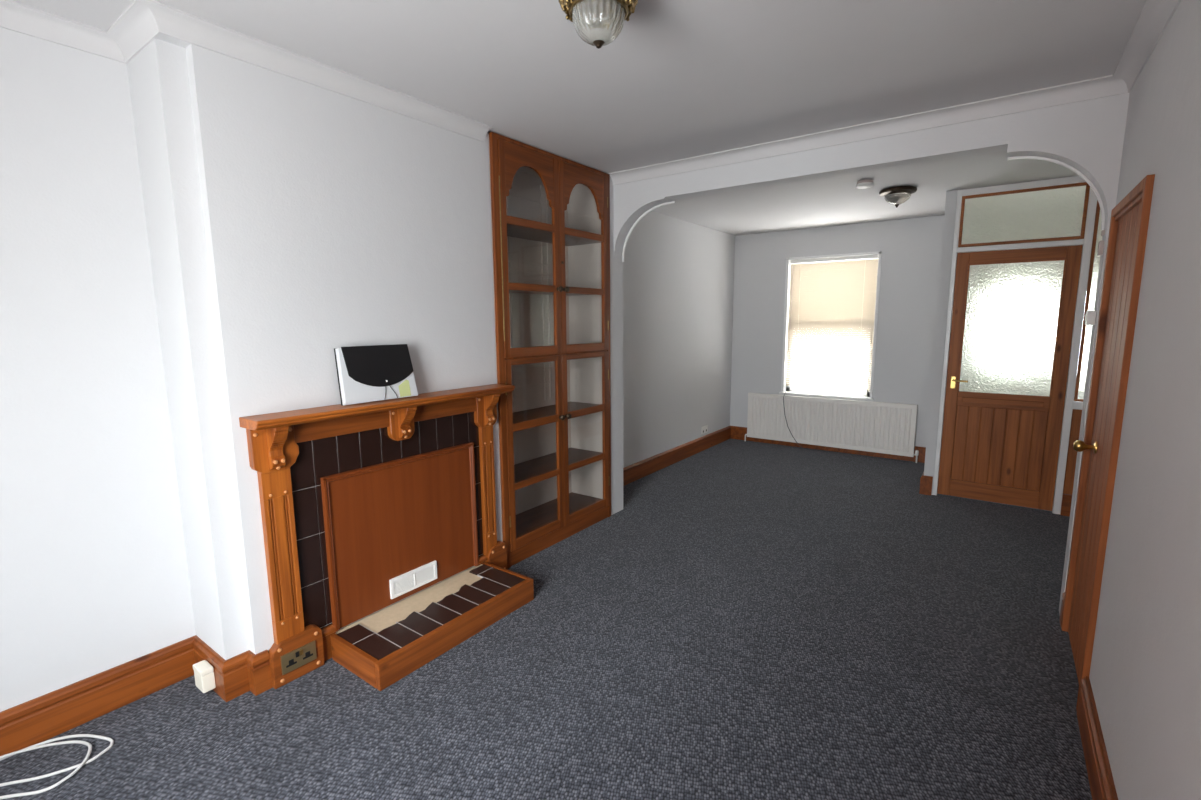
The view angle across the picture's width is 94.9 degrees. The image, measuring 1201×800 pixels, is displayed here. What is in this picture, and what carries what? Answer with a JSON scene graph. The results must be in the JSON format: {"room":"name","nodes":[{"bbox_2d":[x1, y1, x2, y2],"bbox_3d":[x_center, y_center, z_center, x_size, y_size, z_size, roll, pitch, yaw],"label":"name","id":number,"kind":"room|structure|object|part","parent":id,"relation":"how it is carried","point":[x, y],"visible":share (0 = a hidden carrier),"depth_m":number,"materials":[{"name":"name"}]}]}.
{"room":"living room","nodes":[
{"label":"living room","id":0,"kind":"room"},
{"bbox_2d":[127,34,501,659],"bbox_3d":[-1.162,-0.143,2.664,0.360,2.485,1.440,6,10,36],"label":"wall","id":1,"kind":"structure","parent":0,"point":[290,222],"depth_m":2.18,"materials":[{"name":"paint"}]},
{"bbox_2d":[0,0,492,141],"bbox_3d":[-1.584,-1.247,1.870,0.426,0.066,2.880,6,10,36],"label":"trim","id":2,"kind":"structure","parent":1,"relation":"attached to","point":[142,21],"depth_m":1.95,"materials":[{"name":"paint"}]},
{"bbox_2d":[0,27,734,711],"bbox_3d":[-0.547,-0.328,3.915,0.154,2.485,7.390,6,10,36],"label":"wall","id":3,"kind":"structure","parent":0,"point":[94,575],"depth_m":2.02,"materials":[{"name":"paint"}]},
{"bbox_2d":[0,635,272,755],"bbox_3d":[-1.961,1.176,1.709,0.382,0.160,1.597,6,10,36],"label":"baseboard","id":4,"kind":"structure","parent":3,"relation":"attached to","point":[42,718],"depth_m":2.14,"materials":[{"name":"brown wood"}]},
{"bbox_2d":[193,660,215,692],"bbox_3d":[-1.589,1.108,2.209,0.088,0.094,0.046,6,10,36],"label":"junction box","id":5,"kind":"object","parent":4,"relation":"attached to","point":[203,671],"visible":1,"depth_m":2.19,"materials":[{"name":"beige plastic"}]},
{"bbox_3d":[-1.589,1.072,2.204,0.088,0.022,0.046,6,10,36],"label":"lid","id":6,"kind":"part","parent":5,"relation":"part of","materials":[{"name":"beige plastic"}]},
{"bbox_2d":[701,425,707,433],"bbox_3d":[1.188,0.337,6.282,0.012,0.084,0.147,6,10,36],"label":"wall socket","id":7,"kind":"object","parent":3,"relation":"attached to","point":[704,429],"visible":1,"depth_m":6.27,"materials":[{"name":"white plastic"}]},
{"bbox_2d":[0,439,1091,799],"bbox_3d":[0.884,1.087,3.093,3.850,0.100,7.410,6,10,36],"label":"floor","id":8,"kind":"structure","parent":0,"point":[753,620],"depth_m":2.24,"materials":[{"name":"carpet"}]},
{"bbox_2d":[0,734,113,799],"bbox_3d":[-1.979,1.236,1.794,0.600,0.019,0.287,-5,10,-30],"label":"coaxial cable","id":9,"kind":"object","parent":8,"relation":"on","point":[39,745],"visible":1,"depth_m":1.89,"materials":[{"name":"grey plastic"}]},
{"bbox_2d":[239,384,514,688],"bbox_3d":[-0.918,0.546,2.656,0.154,1.120,1.324,6,10,36],"label":"fireplace surround","id":10,"kind":"object","parent":8,"relation":"on","point":[290,452],"visible":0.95,"depth_m":2.36,"materials":[{"name":"brown wood"}]},
{"bbox_3d":[-1.294,0.186,2.183,0.038,0.190,0.172,6,10,36],"label":"corbel plate","id":11,"kind":"part","parent":10,"relation":"part of","materials":[{"name":"brown wood"}]},
{"bbox_3d":[-1.296,0.669,2.248,0.033,0.800,0.110,6,10,36],"label":"leg","id":12,"kind":"part","parent":10,"relation":"part of","materials":[{"name":"brown wood"}]},
{"bbox_2d":[280,640,316,674],"bbox_3d":[-1.256,1.075,2.299,0.011,0.082,0.140,6,10,36],"label":"double socket","id":13,"kind":"object","parent":10,"relation":"attached to","point":[290,661],"visible":1,"depth_m":2.29,"materials":[{"name":"gold metal"}]},
{"bbox_2d":[334,344,417,405],"bbox_3d":[-1.000,-0.121,2.484,0.067,0.249,0.368,6,10,36],"label":"document folder","id":14,"kind":"object","parent":10,"relation":"on","point":[365,374],"visible":1,"depth_m":2.45,"materials":[{"name":"white plastic"}]},
{"bbox_2d":[239,384,514,430],"bbox_3d":[-0.923,0.011,2.576,0.154,0.038,1.320,6,10,36],"label":"mantel shelf","id":15,"kind":"object","parent":10,"relation":"attached to","point":[278,421],"depth_m":2.36,"materials":[{"name":"brown wood"}]},
{"bbox_3d":[-0.958,0.106,2.639,0.038,0.168,0.128,6,10,36],"label":"corbel plate","id":16,"kind":"part","parent":10,"relation":"part of","materials":[{"name":"brown wood"}]},
{"bbox_3d":[-0.643,0.053,3.072,0.038,0.190,0.144,6,10,36],"label":"corbel plate","id":17,"kind":"part","parent":10,"relation":"part of","materials":[{"name":"brown wood"}]},
{"bbox_3d":[-0.642,0.534,3.143,0.033,0.800,0.086,6,10,36],"label":"leg","id":18,"kind":"part","parent":10,"relation":"part of","materials":[{"name":"brown wood"}]},
{"bbox_2d":[331,562,533,690],"bbox_3d":[-0.781,1.048,2.690,0.394,0.116,0.906,6,10,36],"label":"hearth","id":19,"kind":"object","parent":8,"relation":"on","point":[384,647],"visible":1,"depth_m":2.54,"materials":[{"name":"brown wood"}]},
{"bbox_2d":[320,442,478,630],"bbox_3d":[-0.941,0.628,2.728,0.026,0.702,0.832,6,10,36],"label":"fireboard","id":20,"kind":"object","parent":19,"relation":"on","point":[395,530],"visible":1,"depth_m":2.66,"materials":[{"name":"brown wood"}]},
{"bbox_2d":[389,560,436,598],"bbox_3d":[-0.933,0.898,2.762,0.012,0.098,0.268,6,10,36],"label":"vent grille","id":21,"kind":"object","parent":20,"relation":"attached to","point":[402,583],"depth_m":2.75,"materials":[{"name":"white plastic"}]},
{"bbox_2d":[488,132,610,567],"bbox_3d":[-0.388,-0.290,3.667,0.418,2.478,1.104,6,10,36],"label":"display cabinet","id":22,"kind":"object","parent":8,"relation":"on","point":[550,213],"visible":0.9,"depth_m":3.77,"materials":[{"name":"brown wood"}]},
{"bbox_3d":[-0.545,-0.833,3.096,0.022,1.190,0.046,6,10,36],"label":"door","id":23,"kind":"part","parent":22,"relation":"part of","materials":[{"name":"brown wood"}]},
{"bbox_3d":[-0.537,0.339,3.266,0.022,1.158,0.046,6,10,36],"label":"door","id":24,"kind":"part","parent":22,"relation":"part of","materials":[{"name":"brown wood"}]},
{"bbox_3d":[-0.414,-1.304,3.214,0.020,0.294,0.410,6,10,36],"label":"arched rail","id":25,"kind":"part","parent":22,"relation":"part of","materials":[{"name":"brown wood"}]},
{"bbox_3d":[-0.412,-1.037,3.253,0.020,0.044,0.410,6,10,36],"label":"rail","id":26,"kind":"part","parent":22,"relation":"part of","materials":[{"name":"brown wood"}]},
{"bbox_3d":[-0.410,-0.674,3.305,0.020,0.042,0.410,6,10,36],"label":"rail","id":27,"kind":"part","parent":22,"relation":"part of","materials":[{"name":"brown wood"}]},
{"bbox_3d":[-0.407,-0.243,3.368,0.020,0.036,0.410,6,10,36],"label":"rail","id":28,"kind":"part","parent":22,"relation":"part of","materials":[{"name":"brown wood"}]},
{"bbox_3d":[-0.407,-0.298,3.360,0.020,0.054,0.410,6,10,36],"label":"rail","id":29,"kind":"part","parent":22,"relation":"part of","materials":[{"name":"brown wood"}]},
{"bbox_3d":[-0.404,0.141,3.424,0.020,0.048,0.410,6,10,36],"label":"rail","id":30,"kind":"part","parent":22,"relation":"part of","materials":[{"name":"brown wood"}]},
{"bbox_3d":[-0.402,0.498,3.475,0.020,0.042,0.410,6,10,36],"label":"rail","id":31,"kind":"part","parent":22,"relation":"part of","materials":[{"name":"brown wood"}]},
{"bbox_3d":[-0.399,0.854,3.527,0.020,0.062,0.410,6,10,36],"label":"rail","id":32,"kind":"part","parent":22,"relation":"part of","materials":[{"name":"brown wood"}]},
{"bbox_3d":[-0.548,-0.712,3.720,0.010,1.500,1.050,6,10,36],"label":"moulding","id":33,"kind":"part","parent":22,"relation":"part of","materials":[{"name":"brown wood"}]},
{"bbox_2d":[509,290,589,295],"bbox_3d":[-0.413,-0.717,3.622,0.338,0.020,1.066,6,10,36],"label":"shelf","id":34,"kind":"object","parent":22,"relation":"attached to","point":[511,292],"depth_m":3.75,"materials":[{"name":"brown wood"}]},
{"bbox_2d":[507,224,600,245],"bbox_3d":[-0.416,-1.075,3.570,0.338,0.020,1.066,6,10,36],"label":"shelf","id":35,"kind":"object","parent":22,"relation":"attached to","point":[516,233],"depth_m":3.66,"materials":[{"name":"brown wood"}]},
{"bbox_2d":[513,401,599,422],"bbox_3d":[-0.407,0.098,3.740,0.338,0.020,1.066,6,10,36],"label":"shelf","id":36,"kind":"object","parent":22,"relation":"attached to","point":[521,414],"depth_m":3.85,"materials":[{"name":"brown wood"}]},
{"bbox_2d":[514,448,600,481],"bbox_3d":[-0.405,0.459,3.793,0.338,0.020,1.066,6,10,36],"label":"shelf","id":37,"kind":"object","parent":22,"relation":"attached to","point":[541,463],"depth_m":3.88,"materials":[{"name":"brown wood"}]},
{"bbox_2d":[516,492,600,537],"bbox_3d":[-0.402,0.817,3.845,0.338,0.020,1.066,6,10,36],"label":"shelf","id":38,"kind":"object","parent":22,"relation":"attached to","point":[532,517],"depth_m":3.93,"materials":[{"name":"brown wood"}]},
{"bbox_3d":[-0.256,-0.699,3.467,0.036,0.038,0.038,6,10,36],"label":"knob","id":39,"kind":"part","parent":22,"relation":"part of","materials":[{"name":"brown metal"}]},
{"bbox_3d":[-0.246,-0.894,3.504,0.022,1.190,0.046,6,10,36],"label":"door","id":40,"kind":"part","parent":22,"relation":"part of","materials":[{"name":"brown wood"}]},
{"bbox_3d":[-0.238,0.278,3.674,0.022,1.158,0.046,6,10,36],"label":"door","id":41,"kind":"part","parent":22,"relation":"part of","materials":[{"name":"brown wood"}]},
{"bbox_3d":[-0.112,-1.366,3.627,0.020,0.294,0.420,6,10,36],"label":"arched rail","id":42,"kind":"part","parent":22,"relation":"part of","materials":[{"name":"brown wood"}]},
{"bbox_3d":[-0.111,-1.099,3.665,0.020,0.044,0.420,6,10,36],"label":"rail","id":43,"kind":"part","parent":22,"relation":"part of","materials":[{"name":"brown wood"}]},
{"bbox_3d":[-0.105,-0.305,3.780,0.020,0.036,0.420,6,10,36],"label":"rail","id":44,"kind":"part","parent":22,"relation":"part of","materials":[{"name":"brown wood"}]},
{"bbox_3d":[-0.108,-0.736,3.718,0.020,0.042,0.420,6,10,36],"label":"rail","id":45,"kind":"part","parent":22,"relation":"part of","materials":[{"name":"brown wood"}]},
{"bbox_3d":[-0.105,-0.360,3.773,0.020,0.054,0.420,6,10,36],"label":"rail","id":46,"kind":"part","parent":22,"relation":"part of","materials":[{"name":"brown wood"}]},
{"bbox_3d":[-0.102,0.079,3.836,0.020,0.048,0.420,6,10,36],"label":"rail","id":47,"kind":"part","parent":22,"relation":"part of","materials":[{"name":"brown wood"}]},
{"bbox_3d":[-0.100,0.436,3.888,0.020,0.042,0.420,6,10,36],"label":"rail","id":48,"kind":"part","parent":22,"relation":"part of","materials":[{"name":"brown wood"}]},
{"bbox_3d":[-0.097,0.792,3.940,0.020,0.062,0.420,6,10,36],"label":"rail","id":49,"kind":"part","parent":22,"relation":"part of","materials":[{"name":"brown wood"}]},
{"bbox_2d":[10,0,1146,235],"bbox_3d":[0.866,-1.467,2.722,3.850,0.149,7.410,6,10,36],"label":"ceiling","id":50,"kind":"structure","parent":0,"point":[680,79],"depth_m":2.21,"materials":[{"name":"paint"}]},
{"bbox_2d":[558,0,637,48],"bbox_3d":[-0.006,-1.147,1.619,0.240,0.213,0.236,6,10,36],"label":"ceiling lamp","id":51,"kind":"object","parent":50,"relation":"attached to","point":[598,23],"visible":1,"depth_m":1.58,"materials":[{"name":"glass"}]},
{"bbox_3d":[-0.005,-1.110,1.625,0.159,0.108,0.159,6,10,36],"label":"lamp shade","id":52,"kind":"part","parent":51,"relation":"part of","materials":[{"name":"clear glass"}]},
{"bbox_2d":[856,179,873,188],"bbox_3d":[1.912,-1.558,3.984,0.116,0.048,0.116,6,10,36],"label":"smoke detector","id":53,"kind":"object","parent":50,"relation":"attached to","point":[867,183],"visible":1,"depth_m":3.95,"materials":[{"name":"grey plastic"}]},
{"bbox_2d":[879,186,916,207],"bbox_3d":[2.288,-1.553,4.246,0.260,0.138,0.260,6,10,36],"label":"ceiling lamp","id":54,"kind":"object","parent":50,"relation":"attached to","point":[896,195],"visible":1,"depth_m":4.18,"materials":[{"name":"brown metal"}]},
{"bbox_3d":[2.288,-1.543,4.248,0.184,0.074,0.181,6,10,36],"label":"lamp shade","id":55,"kind":"part","parent":54,"relation":"part of","materials":[{"name":"clear glass"}]},
{"bbox_2d":[610,93,1129,613],"bbox_3d":[1.239,-0.250,3.287,3.510,2.485,0.180,6,10,36],"label":"wall","id":56,"kind":"structure","parent":0,"point":[1087,136],"depth_m":2.85,"materials":[{"name":"paint"}]},
{"bbox_2d":[622,201,675,261],"bbox_3d":[0.337,-1.189,3.914,0.429,0.376,0.016,6,10,36],"label":"trim","id":57,"kind":"structure","parent":56,"relation":"attached to","point":[672,202],"depth_m":3.95,"materials":[{"name":"white paint"}]},
{"bbox_2d":[608,0,1180,184],"bbox_3d":[-0.022,-1.202,1.484,2.668,0.066,4.080,6,10,36],"label":"trim","id":58,"kind":"structure","parent":56,"relation":"attached to","point":[1155,16],"depth_m":2.66,"materials":[{"name":"paint"}]},
{"bbox_2d":[1008,156,1104,229],"bbox_3d":[2.151,-0.983,2.612,0.386,0.378,0.024,6,10,36],"label":"trim","id":59,"kind":"structure","parent":56,"relation":"attached to","point":[1073,169],"depth_m":2.55,"materials":[{"name":"white paint"}]},
{"bbox_2d":[1085,311,1095,324],"bbox_3d":[2.275,-0.382,2.559,0.032,0.066,0.070,6,10,36],"label":"thermostat","id":60,"kind":"object","parent":56,"relation":"attached to","point":[1090,316],"visible":1,"depth_m":2.53,"materials":[{"name":"white plastic"}]},
{"bbox_2d":[1097,230,1104,255],"bbox_3d":[2.277,-0.714,2.505,0.016,0.110,0.055,6,10,36],"label":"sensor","id":61,"kind":"object","parent":56,"relation":"attached to","point":[1101,243],"visible":1,"depth_m":2.49,"materials":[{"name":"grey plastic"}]},
{"bbox_2d":[730,206,1096,446],"bbox_3d":[3.068,-0.609,5.777,3.496,2.456,0.140,6,10,36],"label":"wall","id":62,"kind":"structure","parent":0,"point":[911,249],"depth_m":5.79,"materials":[{"name":"paint"}]},
{"bbox_2d":[779,251,881,400],"bbox_3d":[2.541,-0.807,6.113,1.004,1.553,0.178,6,10,36],"label":"window","id":63,"kind":"structure","parent":62,"relation":"in","point":[799,391],"depth_m":6.17,"materials":[{"name":"white paint"}]},
{"bbox_2d":[783,392,800,446],"bbox_3d":[2.218,0.230,6.346,0.229,0.626,0.077,6,10,36],"label":"cable","id":64,"kind":"object","parent":63,"relation":"hanging from","point":[785,392],"visible":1,"depth_m":6.35,"materials":[{"name":"grey plastic"}]},
{"bbox_3d":[2.542,-0.051,6.217,1.004,0.026,0.165,6,10,36],"label":"sill","id":65,"kind":"part","parent":63,"relation":"part of","materials":[{"name":"white paint"}]},
{"bbox_3d":[2.566,-0.465,6.194,0.920,0.801,0.035,6,10,36],"label":"sash","id":66,"kind":"part","parent":63,"relation":"part of","materials":[{"name":"glass"}]},
{"bbox_2d":[785,254,878,391],"bbox_3d":[2.526,-0.837,6.088,0.904,1.435,0.041,6,10,36],"label":"blind","id":67,"kind":"object","parent":63,"relation":"attached to","point":[839,295],"visible":1,"depth_m":6.07,"materials":[{"name":"white fabric"}]},
{"bbox_3d":[2.534,-0.134,6.195,0.904,0.014,0.022,6,10,36],"label":"rail","id":68,"kind":"part","parent":67,"relation":"part of","materials":[{"name":"beige plastic"}]},
{"bbox_2d":[745,392,918,462],"bbox_3d":[2.517,0.277,6.166,1.850,0.602,0.094,6,10,36],"label":"radiator","id":69,"kind":"object","parent":62,"relation":"attached to","point":[869,426],"visible":1,"depth_m":6.06,"materials":[{"name":"white metal"}]},
{"bbox_2d":[924,190,961,494],"bbox_3d":[3.097,-0.489,4.950,0.074,2.456,1.180,6,10,36],"label":"wall","id":70,"kind":"structure","parent":0,"point":[951,196],"depth_m":4.46,"materials":[{"name":"paint"}]},
{"bbox_2d":[623,426,932,495],"bbox_3d":[1.682,0.665,5.054,2.291,0.160,2.950,6,10,36],"label":"baseboard","id":71,"kind":"structure","parent":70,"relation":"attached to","point":[633,472],"depth_m":5.84,"materials":[{"name":"brown wood"}]},
{"bbox_2d":[958,182,1089,247],"bbox_3d":[3.116,-1.361,4.091,0.750,0.384,0.030,6,10,36],"label":"window","id":72,"kind":"structure","parent":70,"relation":"in","point":[1058,212],"depth_m":4.08,"materials":[{"name":"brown glass"}]},
{"bbox_2d":[1063,409,1081,494],"bbox_3d":[3.627,0.399,3.998,0.365,0.644,0.024,6,10,36],"label":"wall","id":73,"kind":"structure","parent":0,"point":[1076,413],"depth_m":4.08,"materials":[{"name":"brown wood"}]},
{"bbox_2d":[937,245,1082,510],"bbox_3d":[3.122,-0.156,4.266,0.751,1.968,0.097,6,10,36],"label":"door","id":74,"kind":"structure","parent":73,"relation":"in","point":[1013,313],"depth_m":4.26,"materials":[{"name":"brown wood"}]},
{"bbox_3d":[2.859,-0.142,4.467,0.036,0.100,0.007,6,10,36],"label":"handle plate","id":75,"kind":"part","parent":74,"relation":"part of","materials":[{"name":"gold metal"}]},
{"bbox_3d":[3.145,0.746,4.420,0.582,0.138,0.040,6,10,36],"label":"rail","id":76,"kind":"part","parent":74,"relation":"part of","materials":[{"name":"brown wood"}]},
{"bbox_3d":[3.143,0.371,4.366,0.582,0.620,0.018,6,10,36],"label":"boarded panel","id":77,"kind":"part","parent":74,"relation":"part of","materials":[{"name":"brown wood"}]},
{"bbox_3d":[3.125,0.017,4.294,0.518,0.042,0.010,6,10,36],"label":"rail moulding","id":78,"kind":"part","parent":74,"relation":"part of","materials":[{"name":"brown wood"}]},
{"bbox_3d":[3.140,0.009,4.313,0.582,0.112,0.040,6,10,36],"label":"rail","id":79,"kind":"part","parent":74,"relation":"part of","materials":[{"name":"brown wood"}]},
{"bbox_3d":[3.135,-0.542,4.232,0.582,1.006,0.006,6,10,36],"label":"pane","id":80,"kind":"part","parent":74,"relation":"part of","materials":[{"name":"white glass"}]},
{"bbox_3d":[3.132,-1.086,4.154,0.582,0.096,0.040,6,10,36],"label":"rail","id":81,"kind":"part","parent":74,"relation":"part of","materials":[{"name":"brown wood"}]},
{"bbox_2d":[933,176,1096,513],"bbox_3d":[3.289,-0.373,4.139,1.198,2.456,0.063,6,10,36],"label":"trim","id":82,"kind":"structure","parent":73,"relation":"attached to","point":[1070,404],"depth_m":4.08,"materials":[{"name":"white paint"}]},
{"bbox_2d":[1074,200,1102,401],"bbox_3d":[3.599,-0.717,3.834,0.335,1.491,0.030,6,10,36],"label":"window","id":83,"kind":"structure","parent":73,"relation":"in","point":[1094,260],"depth_m":3.92,"materials":[{"name":"brown glass"}]},
{"bbox_2d":[1089,0,1200,799],"bbox_3d":[1.088,0.113,0.793,0.140,2.485,4.200,6,10,36],"label":"wall","id":84,"kind":"structure","parent":0,"point":[1145,675],"depth_m":1.48,"materials":[{"name":"paint"}]},
{"bbox_2d":[1059,592,1064,625],"bbox_3d":[2.240,1.009,2.660,0.022,0.160,0.074,6,10,36],"label":"baseboard","id":85,"kind":"object","parent":84,"relation":"attached to","point":[1063,594],"visible":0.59,"depth_m":2.66,"materials":[{"name":"brown wood"}]},
{"bbox_2d":[1077,676,1117,799],"bbox_3d":[0.832,1.298,0.736,0.022,0.160,3.282,6,10,36],"label":"baseboard","id":86,"kind":"structure","parent":84,"relation":"attached to","point":[1102,786],"depth_m":1.77,"materials":[{"name":"brown wood"}]},
{"bbox_2d":[1061,174,1154,709],"bbox_3d":[2.020,0.183,2.199,0.172,1.930,0.724,6,10,36],"label":"door","id":87,"kind":"structure","parent":84,"relation":"in","point":[1129,222],"depth_m":2.20,"materials":[{"name":"brown wood"}]},
{"bbox_3d":[2.075,0.199,2.362,0.074,0.054,0.054,6,10,36],"label":"knob","id":88,"kind":"part","parent":87,"relation":"part of","materials":[{"name":"gold metal"}]},
{"bbox_3d":[3.662,-0.288,3.537,0.120,2.456,3.070,6,10,36],"label":"wall","id":89,"kind":"structure","parent":0,"visible":0},
{"bbox_2d":[1060,494,1071,516],"bbox_3d":[3.612,0.800,4.034,0.367,0.160,0.020,6,10,36],"label":"baseboard","id":90,"kind":"structure","parent":89,"relation":"attached to","point":[1066,499],"depth_m":4.12,"materials":[{"name":"brown wood"}]}
]}

